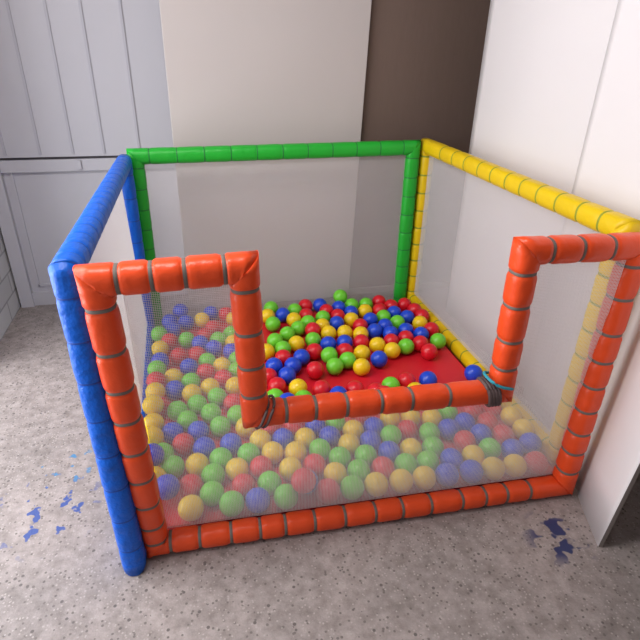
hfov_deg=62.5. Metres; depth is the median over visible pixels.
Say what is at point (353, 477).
ball
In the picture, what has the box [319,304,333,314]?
ball
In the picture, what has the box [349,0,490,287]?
wall
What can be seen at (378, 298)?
ball
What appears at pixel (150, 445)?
ball
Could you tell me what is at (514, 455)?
ball
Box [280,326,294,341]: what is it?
ball
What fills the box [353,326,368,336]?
ball
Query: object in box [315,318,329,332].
ball
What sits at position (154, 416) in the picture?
ball
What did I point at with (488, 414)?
ball
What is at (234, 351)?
ball
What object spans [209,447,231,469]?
ball
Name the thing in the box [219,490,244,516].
ball
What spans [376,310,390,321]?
ball
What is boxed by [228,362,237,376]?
ball
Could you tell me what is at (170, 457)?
ball
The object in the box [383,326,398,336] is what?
ball
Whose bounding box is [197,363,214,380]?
ball
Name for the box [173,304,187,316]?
ball
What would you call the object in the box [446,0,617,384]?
wall
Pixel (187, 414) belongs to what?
ball
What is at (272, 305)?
ball
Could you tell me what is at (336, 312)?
ball
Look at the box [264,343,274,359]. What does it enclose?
ball
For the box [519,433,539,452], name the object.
ball
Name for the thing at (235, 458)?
ball
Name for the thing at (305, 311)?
ball
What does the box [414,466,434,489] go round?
ball
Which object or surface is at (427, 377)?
ball
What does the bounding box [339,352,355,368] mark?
ball
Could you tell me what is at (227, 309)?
ball
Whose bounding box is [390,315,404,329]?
ball
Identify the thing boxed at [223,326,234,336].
ball
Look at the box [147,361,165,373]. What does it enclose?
ball
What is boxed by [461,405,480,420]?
ball
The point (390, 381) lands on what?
ball
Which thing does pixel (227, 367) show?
ball
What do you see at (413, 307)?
ball
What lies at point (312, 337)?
ball
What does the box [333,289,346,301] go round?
ball
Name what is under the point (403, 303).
ball
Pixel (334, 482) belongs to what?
ball
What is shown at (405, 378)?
ball
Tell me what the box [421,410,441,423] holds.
ball
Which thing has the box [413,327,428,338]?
ball
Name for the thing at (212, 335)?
ball
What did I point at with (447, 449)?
ball
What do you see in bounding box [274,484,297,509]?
ball
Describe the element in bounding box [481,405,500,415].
ball
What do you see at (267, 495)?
ball
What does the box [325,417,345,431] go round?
ball
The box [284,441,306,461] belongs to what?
ball
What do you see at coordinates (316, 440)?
ball
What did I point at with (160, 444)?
ball
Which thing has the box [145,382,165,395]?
ball
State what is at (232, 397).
ball
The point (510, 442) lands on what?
ball
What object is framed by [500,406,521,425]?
ball
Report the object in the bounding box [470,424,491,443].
ball
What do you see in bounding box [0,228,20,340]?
wall
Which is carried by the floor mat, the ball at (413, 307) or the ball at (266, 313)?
the ball at (266, 313)
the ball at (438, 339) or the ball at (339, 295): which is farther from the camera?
the ball at (339, 295)
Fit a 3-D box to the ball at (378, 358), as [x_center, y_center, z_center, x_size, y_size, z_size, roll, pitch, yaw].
[0.271,0.184,2.423,0.078,0.079,0.079,-12,30,-25]
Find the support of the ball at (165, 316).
in the pit
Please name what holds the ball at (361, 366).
on the floor mat
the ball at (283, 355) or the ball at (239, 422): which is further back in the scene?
the ball at (283, 355)
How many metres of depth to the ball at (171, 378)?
2.23 m
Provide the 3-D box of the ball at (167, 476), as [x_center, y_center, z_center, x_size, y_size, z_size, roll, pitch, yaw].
[-0.481,0.528,1.657,0.079,0.079,0.079,-15,31,-28]
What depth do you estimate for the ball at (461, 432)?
1.90 m
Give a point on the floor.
(530, 569)
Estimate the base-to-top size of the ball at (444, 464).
0.079 m
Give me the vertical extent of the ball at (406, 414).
0.079 m
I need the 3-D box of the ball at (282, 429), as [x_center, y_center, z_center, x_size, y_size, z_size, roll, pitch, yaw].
[-0.135,0.436,1.919,0.079,0.079,0.079,7,28,11]
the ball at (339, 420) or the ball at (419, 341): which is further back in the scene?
the ball at (419, 341)
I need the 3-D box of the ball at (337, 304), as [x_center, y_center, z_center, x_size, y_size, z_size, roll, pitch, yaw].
[0.103,-0.061,2.889,0.079,0.079,0.079,-1,27,-4]
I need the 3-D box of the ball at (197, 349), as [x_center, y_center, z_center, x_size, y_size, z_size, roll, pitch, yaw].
[-0.565,0.163,2.428,0.079,0.079,0.079,9,28,14]
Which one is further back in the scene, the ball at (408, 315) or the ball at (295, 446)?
the ball at (408, 315)
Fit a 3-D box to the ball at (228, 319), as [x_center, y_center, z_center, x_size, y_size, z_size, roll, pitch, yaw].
[-0.448,0.000,2.736,0.079,0.079,0.079,8,28,12]
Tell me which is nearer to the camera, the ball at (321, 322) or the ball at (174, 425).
the ball at (174, 425)
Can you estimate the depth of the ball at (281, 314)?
2.77 m
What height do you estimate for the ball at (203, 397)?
0.079 m
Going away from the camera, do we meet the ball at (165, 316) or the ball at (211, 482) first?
the ball at (211, 482)
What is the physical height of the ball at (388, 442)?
0.079 m
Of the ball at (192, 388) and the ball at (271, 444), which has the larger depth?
the ball at (192, 388)
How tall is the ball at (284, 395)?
0.079 m
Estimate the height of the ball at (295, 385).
0.078 m
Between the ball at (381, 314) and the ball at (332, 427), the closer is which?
the ball at (332, 427)
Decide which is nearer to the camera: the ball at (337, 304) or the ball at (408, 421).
the ball at (408, 421)
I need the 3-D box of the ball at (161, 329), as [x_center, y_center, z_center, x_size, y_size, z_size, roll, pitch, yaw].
[-0.784,0.074,2.572,0.079,0.079,0.079,2,27,2]
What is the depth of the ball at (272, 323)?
2.68 m
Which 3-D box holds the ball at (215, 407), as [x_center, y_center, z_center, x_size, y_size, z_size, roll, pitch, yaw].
[-0.422,0.365,2.045,0.079,0.079,0.078,8,28,12]
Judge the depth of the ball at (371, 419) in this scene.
1.96 m
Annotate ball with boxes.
[142,395,163,413]
[144,413,164,429]
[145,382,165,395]
[146,372,165,385]
[146,426,163,443]
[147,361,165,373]
[149,443,163,465]
[151,326,166,340]
[151,340,168,353]
[151,352,168,366]
[154,466,163,478]
[158,474,179,499]
[159,397,169,415]
[159,442,174,464]
[161,334,177,348]
[161,455,184,476]
[162,314,177,324]
[162,422,183,443]
[164,368,182,383]
[165,322,180,335]
[165,380,183,398]
[167,400,186,420]
[170,348,187,364]
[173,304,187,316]
[173,433,194,454]
[177,410,197,430]
[178,315,193,329]
[178,332,192,347]
[178,494,203,520]
[179,474,202,496]
[180,358,197,372]
[181,372,199,384]
[182,384,201,401]
[185,453,208,475]
[187,395,206,414]
[188,346,205,362]
[188,420,208,440]
[192,335,207,347]
[193,437,215,456]
[194,313,208,326]
[197,328,211,341]
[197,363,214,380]
[198,353,215,365]
[200,378,218,395]
[200,481,224,506]
[201,403,220,422]
[201,463,224,483]
[203,306,217,319]
[205,320,220,332]
[205,340,221,354]
[207,387,226,405]
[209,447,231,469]
[210,332,225,346]
[210,416,230,436]
[213,357,229,371]
[214,369,231,387]
[218,308,230,321]
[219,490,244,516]
[220,433,241,454]
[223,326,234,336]
[223,343,234,358]
[223,393,239,410]
[225,335,233,344]
[225,377,238,394]
[225,457,248,478]
[226,313,232,324]
[227,405,241,425]
[228,351,234,362]
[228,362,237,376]
[231,473,254,498]
[235,418,254,437]
[237,443,259,465]
[245,487,269,512]
[249,455,272,477]
[250,429,270,451]
[257,471,280,494]
[261,441,283,463]
[262,309,274,322]
[264,301,277,313]
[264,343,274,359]
[264,426,279,435]
[265,316,280,331]
[265,357,282,373]
[266,368,277,385]
[267,333,282,348]
[267,388,282,397]
[268,377,285,392]
[273,428,292,447]
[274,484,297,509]
[275,308,289,321]
[275,341,290,352]
[275,349,291,366]
[278,366,295,384]
[279,457,300,480]
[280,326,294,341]
[280,393,294,397]
[283,423,303,435]
[284,357,301,373]
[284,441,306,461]
[286,312,300,326]
[288,303,301,313]
[288,336,304,351]
[289,379,306,394]
[291,321,305,335]
[291,468,315,493]
[293,349,309,365]
[294,427,315,448]
[295,390,311,395]
[299,299,312,309]
[299,308,313,318]
[301,315,315,324]
[303,453,325,476]
[305,322,320,334]
[305,332,320,345]
[305,420,324,435]
[306,343,322,359]
[306,361,323,378]
[309,438,330,459]
[312,380,330,394]
[313,298,326,311]
[315,310,329,320]
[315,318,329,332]
[316,478,339,503]
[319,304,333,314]
[319,426,339,446]
[320,336,336,348]
[321,325,336,338]
[321,347,337,362]
[324,462,346,483]
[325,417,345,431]
[326,358,343,374]
[328,447,350,466]
[329,316,343,330]
[330,309,344,319]
[330,386,346,392]
[332,301,345,310]
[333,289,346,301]
[336,335,352,346]
[336,343,352,357]
[337,325,352,336]
[338,433,359,454]
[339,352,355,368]
[340,475,363,499]
[343,420,363,438]
[344,305,357,314]
[344,312,358,326]
[345,298,358,308]
[346,381,363,390]
[347,459,369,481]
[353,318,367,329]
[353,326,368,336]
[353,334,368,347]
[353,345,369,359]
[353,358,369,375]
[355,444,376,465]
[356,416,368,424]
[358,304,371,317]
[359,298,372,307]
[360,430,380,450]
[363,312,377,325]
[363,417,383,435]
[364,472,387,496]
[367,323,382,337]
[367,382,382,389]
[369,337,385,351]
[370,350,387,367]
[371,456,393,478]
[372,295,385,305]
[372,303,386,313]
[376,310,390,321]
[378,318,392,332]
[378,441,399,462]
[380,413,399,426]
[380,425,400,443]
[382,376,399,386]
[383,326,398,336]
[383,333,398,343]
[384,299,397,309]
[384,342,400,358]
[387,306,400,317]
[389,469,412,492]
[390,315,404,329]
[394,453,416,471]
[397,372,415,386]
[397,420,417,439]
[398,298,410,310]
[398,323,413,333]
[398,330,413,340]
[398,338,413,354]
[400,310,414,323]
[400,410,420,423]
[400,438,421,457]
[407,303,421,314]
[407,382,419,386]
[412,316,427,328]
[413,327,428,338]
[413,335,428,351]
[414,309,428,320]
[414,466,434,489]
[417,450,438,469]
[419,371,436,383]
[419,422,439,440]
[421,343,437,359]
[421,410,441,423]
[422,436,443,454]
[424,322,438,336]
[430,333,445,348]
[437,463,456,486]
[439,407,457,419]
[439,418,458,439]
[440,448,462,467]
[454,412,474,430]
[454,430,475,449]
[459,459,482,483]
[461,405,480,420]
[463,445,484,461]
[464,364,482,379]
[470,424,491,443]
[477,412,497,427]
[479,438,500,457]
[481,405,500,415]
[482,457,504,479]
[492,424,512,443]
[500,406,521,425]
[502,438,523,456]
[504,454,526,476]
[512,419,533,437]
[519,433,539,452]
[527,451,547,473]
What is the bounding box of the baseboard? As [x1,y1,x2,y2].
[349,280,449,294]
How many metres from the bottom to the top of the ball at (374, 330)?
0.079 m
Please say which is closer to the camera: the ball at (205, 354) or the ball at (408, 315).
the ball at (205, 354)
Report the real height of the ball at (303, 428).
0.079 m
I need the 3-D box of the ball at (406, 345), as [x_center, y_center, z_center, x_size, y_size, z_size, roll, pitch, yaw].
[0.412,0.132,2.529,0.079,0.079,0.079,5,28,8]
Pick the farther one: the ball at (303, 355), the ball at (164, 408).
the ball at (303, 355)
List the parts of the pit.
rail, post, post, post, post, rail, rail, post, rail, rail, rail, post, post, rail, tie cord, post, rail, rail, post, post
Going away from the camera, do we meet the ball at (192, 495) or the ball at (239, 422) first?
the ball at (192, 495)
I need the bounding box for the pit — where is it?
[48,138,639,575]
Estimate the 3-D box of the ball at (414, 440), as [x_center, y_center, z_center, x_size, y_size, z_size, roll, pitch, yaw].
[0.325,0.465,1.884,0.079,0.079,0.079,8,28,12]
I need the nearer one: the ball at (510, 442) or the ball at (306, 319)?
the ball at (510, 442)
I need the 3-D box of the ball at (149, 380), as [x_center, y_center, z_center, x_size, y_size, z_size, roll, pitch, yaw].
[-0.684,0.258,2.200,0.078,0.079,0.079,1,27,-1]
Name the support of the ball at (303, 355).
on the floor mat
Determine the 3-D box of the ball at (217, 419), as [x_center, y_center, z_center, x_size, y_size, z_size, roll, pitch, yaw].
[-0.373,0.403,1.974,0.079,0.079,0.079,-14,31,-26]
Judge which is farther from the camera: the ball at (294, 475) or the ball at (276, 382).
the ball at (276, 382)
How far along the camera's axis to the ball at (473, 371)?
2.30 m
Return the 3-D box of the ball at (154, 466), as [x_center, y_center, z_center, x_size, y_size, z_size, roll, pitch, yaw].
[-0.538,0.518,1.714,0.079,0.078,0.079,4,28,6]
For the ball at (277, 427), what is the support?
on the floor mat
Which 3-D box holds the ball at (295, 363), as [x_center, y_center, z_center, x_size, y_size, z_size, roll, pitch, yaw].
[-0.121,0.209,2.358,0.079,0.079,0.079,4,28,5]
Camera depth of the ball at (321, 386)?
2.17 m
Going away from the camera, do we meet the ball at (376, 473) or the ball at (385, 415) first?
the ball at (376, 473)
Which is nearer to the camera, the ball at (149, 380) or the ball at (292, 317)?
the ball at (149, 380)
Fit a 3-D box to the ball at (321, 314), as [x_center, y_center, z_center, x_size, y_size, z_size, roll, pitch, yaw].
[0.015,-0.006,2.779,0.079,0.079,0.079,8,28,13]
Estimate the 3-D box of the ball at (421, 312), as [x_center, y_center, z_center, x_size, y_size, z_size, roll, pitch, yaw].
[0.543,-0.015,2.814,0.079,0.079,0.079,6,28,8]
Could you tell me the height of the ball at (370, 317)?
0.079 m
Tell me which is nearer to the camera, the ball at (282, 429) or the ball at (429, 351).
the ball at (282, 429)
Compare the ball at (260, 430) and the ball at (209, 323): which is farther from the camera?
the ball at (209, 323)
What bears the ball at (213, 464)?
on the floor mat
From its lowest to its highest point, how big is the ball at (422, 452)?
0.079 m
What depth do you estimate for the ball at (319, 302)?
2.88 m
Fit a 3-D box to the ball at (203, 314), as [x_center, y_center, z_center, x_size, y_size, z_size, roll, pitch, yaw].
[-0.612,0.004,2.732,0.079,0.079,0.079,7,28,10]
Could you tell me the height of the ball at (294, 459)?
0.079 m
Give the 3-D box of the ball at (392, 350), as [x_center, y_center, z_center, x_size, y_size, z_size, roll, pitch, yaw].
[0.342,0.148,2.494,0.079,0.079,0.079,5,28,7]
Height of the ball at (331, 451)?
0.079 m
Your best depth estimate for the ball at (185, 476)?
1.68 m
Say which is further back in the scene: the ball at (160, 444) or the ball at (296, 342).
the ball at (296, 342)
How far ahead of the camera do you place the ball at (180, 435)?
1.86 m
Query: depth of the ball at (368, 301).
2.90 m
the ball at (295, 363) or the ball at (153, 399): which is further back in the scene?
the ball at (295, 363)
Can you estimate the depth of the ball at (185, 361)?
2.30 m
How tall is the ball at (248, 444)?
0.079 m
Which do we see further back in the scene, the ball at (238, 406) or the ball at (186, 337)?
the ball at (186, 337)
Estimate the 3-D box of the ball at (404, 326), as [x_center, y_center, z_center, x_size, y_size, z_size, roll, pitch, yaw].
[0.435,0.058,2.673,0.079,0.079,0.079,10,29,16]
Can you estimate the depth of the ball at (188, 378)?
2.20 m
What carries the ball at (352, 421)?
on the floor mat
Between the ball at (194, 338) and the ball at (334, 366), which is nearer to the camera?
the ball at (334, 366)
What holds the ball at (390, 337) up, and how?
on the floor mat
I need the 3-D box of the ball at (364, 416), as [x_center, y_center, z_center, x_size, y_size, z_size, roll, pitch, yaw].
[0.161,0.376,2.047,0.079,0.078,0.079,7,28,11]
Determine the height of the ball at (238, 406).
0.079 m
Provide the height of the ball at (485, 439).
0.079 m
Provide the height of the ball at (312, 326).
0.079 m
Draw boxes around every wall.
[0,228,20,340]
[159,0,371,308]
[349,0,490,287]
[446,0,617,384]
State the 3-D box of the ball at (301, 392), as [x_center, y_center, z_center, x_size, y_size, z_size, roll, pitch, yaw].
[-0.067,0.326,2.135,0.079,0.079,0.079,-1,28,-5]
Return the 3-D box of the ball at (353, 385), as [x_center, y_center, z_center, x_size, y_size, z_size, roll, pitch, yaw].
[0.146,0.296,2.201,0.079,0.079,0.079,8,28,12]
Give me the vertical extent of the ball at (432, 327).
0.079 m
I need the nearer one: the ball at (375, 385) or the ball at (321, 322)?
the ball at (375, 385)
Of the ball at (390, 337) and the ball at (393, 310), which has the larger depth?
the ball at (393, 310)
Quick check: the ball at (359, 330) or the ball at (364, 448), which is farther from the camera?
the ball at (359, 330)
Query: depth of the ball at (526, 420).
1.97 m
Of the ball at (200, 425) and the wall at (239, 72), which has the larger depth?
the wall at (239, 72)
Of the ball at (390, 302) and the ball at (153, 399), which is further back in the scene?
the ball at (390, 302)
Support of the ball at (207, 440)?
on the floor mat
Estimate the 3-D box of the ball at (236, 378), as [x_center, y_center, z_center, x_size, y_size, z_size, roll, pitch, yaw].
[-0.357,0.281,2.209,0.079,0.079,0.079,6,28,8]
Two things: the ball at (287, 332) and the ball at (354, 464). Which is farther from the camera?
the ball at (287, 332)
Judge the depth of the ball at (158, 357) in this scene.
2.35 m
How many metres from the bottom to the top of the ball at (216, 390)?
0.079 m
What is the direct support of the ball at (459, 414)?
on the floor mat
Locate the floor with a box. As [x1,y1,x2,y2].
[0,287,639,639]
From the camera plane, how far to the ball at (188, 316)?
2.68 m
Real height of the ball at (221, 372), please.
0.079 m
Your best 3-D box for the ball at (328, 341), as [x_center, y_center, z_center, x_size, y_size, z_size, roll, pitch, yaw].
[0.040,0.121,2.534,0.079,0.079,0.079,7,28,11]
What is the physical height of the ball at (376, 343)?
0.079 m
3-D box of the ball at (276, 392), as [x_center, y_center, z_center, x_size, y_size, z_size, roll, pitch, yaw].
[-0.183,0.321,2.140,0.079,0.079,0.079,8,28,13]
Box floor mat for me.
[158,307,553,529]
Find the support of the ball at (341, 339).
on the floor mat
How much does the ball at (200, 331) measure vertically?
0.079 m
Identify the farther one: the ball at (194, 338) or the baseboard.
the baseboard
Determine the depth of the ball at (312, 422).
1.96 m
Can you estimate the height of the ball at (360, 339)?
0.079 m
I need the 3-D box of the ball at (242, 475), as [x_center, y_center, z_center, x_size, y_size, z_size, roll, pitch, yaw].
[-0.249,0.541,1.711,0.079,0.079,0.079,3,27,4]
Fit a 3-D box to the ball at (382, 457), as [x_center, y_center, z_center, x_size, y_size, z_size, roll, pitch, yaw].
[0.213,0.508,1.796,0.079,0.079,0.079,6,28,9]
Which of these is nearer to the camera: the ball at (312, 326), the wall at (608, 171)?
the wall at (608, 171)
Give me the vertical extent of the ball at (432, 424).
0.079 m
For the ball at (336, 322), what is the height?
0.079 m
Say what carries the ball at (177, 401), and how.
on the floor mat
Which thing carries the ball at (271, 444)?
on the floor mat
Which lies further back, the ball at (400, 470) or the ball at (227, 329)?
the ball at (227, 329)
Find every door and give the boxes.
[0,0,187,307]
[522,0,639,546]
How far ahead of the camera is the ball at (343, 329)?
2.61 m
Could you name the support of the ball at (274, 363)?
on the floor mat
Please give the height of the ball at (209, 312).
0.079 m
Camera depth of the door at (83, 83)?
2.63 m
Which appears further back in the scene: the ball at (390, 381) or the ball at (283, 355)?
the ball at (283, 355)
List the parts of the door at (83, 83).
panel, panel, frame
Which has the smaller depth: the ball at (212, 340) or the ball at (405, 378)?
the ball at (405, 378)
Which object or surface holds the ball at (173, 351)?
on the floor mat
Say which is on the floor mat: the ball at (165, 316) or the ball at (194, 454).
the ball at (194, 454)
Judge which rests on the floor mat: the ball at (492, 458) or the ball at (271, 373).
the ball at (271, 373)
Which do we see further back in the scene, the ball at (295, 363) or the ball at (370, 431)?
the ball at (295, 363)
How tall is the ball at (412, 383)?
0.079 m
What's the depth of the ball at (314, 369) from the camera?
2.30 m
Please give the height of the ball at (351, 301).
0.079 m
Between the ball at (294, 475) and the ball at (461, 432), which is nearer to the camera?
the ball at (294, 475)
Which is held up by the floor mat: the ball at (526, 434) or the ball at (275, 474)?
the ball at (275, 474)
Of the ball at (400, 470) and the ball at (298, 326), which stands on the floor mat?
the ball at (298, 326)
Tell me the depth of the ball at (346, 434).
1.87 m
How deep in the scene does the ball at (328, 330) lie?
2.60 m
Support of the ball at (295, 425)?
on the floor mat
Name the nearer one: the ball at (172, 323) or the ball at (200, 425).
the ball at (200, 425)
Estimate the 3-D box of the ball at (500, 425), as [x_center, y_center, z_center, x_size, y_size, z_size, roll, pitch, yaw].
[0.679,0.431,1.962,0.079,0.079,0.079,7,28,11]
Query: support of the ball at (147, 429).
in the pit
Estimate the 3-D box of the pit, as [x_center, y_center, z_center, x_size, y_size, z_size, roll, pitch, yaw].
[0.001,-0.100,2.110,1.565,0.935,1.592,-5,28,-13]
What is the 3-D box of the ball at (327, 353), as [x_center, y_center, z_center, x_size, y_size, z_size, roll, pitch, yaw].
[0.043,0.167,2.433,0.079,0.079,0.079,7,28,11]
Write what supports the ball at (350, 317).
on the floor mat
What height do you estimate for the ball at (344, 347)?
0.079 m
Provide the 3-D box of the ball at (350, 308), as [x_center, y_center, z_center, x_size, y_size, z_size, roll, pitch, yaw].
[0.167,-0.033,2.838,0.079,0.079,0.079,-13,31,-26]
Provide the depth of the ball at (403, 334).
2.58 m
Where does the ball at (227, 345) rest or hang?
on the floor mat
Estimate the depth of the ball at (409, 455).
1.79 m
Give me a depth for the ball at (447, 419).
1.96 m
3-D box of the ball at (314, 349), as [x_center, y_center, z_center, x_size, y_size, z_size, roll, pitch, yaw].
[-0.026,0.152,2.472,0.079,0.079,0.079,6,28,10]
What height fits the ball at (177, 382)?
0.079 m
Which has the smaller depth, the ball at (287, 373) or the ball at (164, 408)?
the ball at (164, 408)
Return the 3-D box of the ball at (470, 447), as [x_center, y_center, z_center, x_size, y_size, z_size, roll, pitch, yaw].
[0.539,0.483,1.858,0.079,0.079,0.079,2,27,1]
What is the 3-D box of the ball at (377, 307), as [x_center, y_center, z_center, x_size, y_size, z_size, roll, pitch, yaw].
[0.324,-0.047,2.871,0.079,0.079,0.079,3,27,3]
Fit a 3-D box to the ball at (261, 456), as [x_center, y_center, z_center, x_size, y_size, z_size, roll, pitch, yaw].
[-0.200,0.503,1.788,0.079,0.079,0.079,6,28,8]
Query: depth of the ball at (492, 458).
1.78 m
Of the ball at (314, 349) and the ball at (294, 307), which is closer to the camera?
the ball at (314, 349)
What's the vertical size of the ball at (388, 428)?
0.079 m
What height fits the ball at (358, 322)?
0.079 m
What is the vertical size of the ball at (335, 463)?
0.079 m
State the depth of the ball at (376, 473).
1.70 m
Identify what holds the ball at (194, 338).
on the floor mat
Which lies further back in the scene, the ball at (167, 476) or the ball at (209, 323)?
the ball at (209, 323)
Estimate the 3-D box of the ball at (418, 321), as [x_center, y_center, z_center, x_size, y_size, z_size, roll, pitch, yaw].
[0.520,0.022,2.746,0.079,0.079,0.079,5,28,8]
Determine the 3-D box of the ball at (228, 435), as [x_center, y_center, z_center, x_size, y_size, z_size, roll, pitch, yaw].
[-0.319,0.448,1.890,0.079,0.079,0.079,-1,27,-4]
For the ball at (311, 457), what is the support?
on the floor mat
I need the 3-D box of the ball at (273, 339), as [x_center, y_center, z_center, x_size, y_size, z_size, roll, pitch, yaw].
[-0.218,0.106,2.552,0.079,0.079,0.079,3,27,4]
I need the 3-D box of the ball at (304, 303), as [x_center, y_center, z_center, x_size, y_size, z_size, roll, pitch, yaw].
[-0.080,-0.071,2.901,0.079,0.079,0.079,8,28,13]
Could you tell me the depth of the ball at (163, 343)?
2.43 m
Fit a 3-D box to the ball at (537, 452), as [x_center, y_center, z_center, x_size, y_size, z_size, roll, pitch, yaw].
[0.751,0.499,1.834,0.079,0.079,0.079,-14,31,-27]
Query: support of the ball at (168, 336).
in the pit
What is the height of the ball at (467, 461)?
0.079 m
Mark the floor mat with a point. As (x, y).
(446, 366)
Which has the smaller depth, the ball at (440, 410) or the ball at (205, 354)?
the ball at (440, 410)
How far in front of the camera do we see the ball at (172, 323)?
2.60 m
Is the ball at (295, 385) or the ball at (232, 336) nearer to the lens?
the ball at (295, 385)
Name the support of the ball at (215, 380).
on the floor mat
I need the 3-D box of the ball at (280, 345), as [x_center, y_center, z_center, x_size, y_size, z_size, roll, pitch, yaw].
[-0.175,0.141,2.487,0.079,0.079,0.079,8,28,14]
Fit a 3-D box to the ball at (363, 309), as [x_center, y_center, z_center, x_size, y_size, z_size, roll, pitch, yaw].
[0.244,-0.042,2.858,0.079,0.079,0.079,8,28,12]
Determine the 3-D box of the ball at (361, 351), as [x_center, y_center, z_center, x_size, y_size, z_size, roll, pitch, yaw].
[0.196,0.160,2.466,0.079,0.079,0.079,-12,30,-25]
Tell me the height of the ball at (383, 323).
0.079 m
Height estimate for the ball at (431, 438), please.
0.079 m

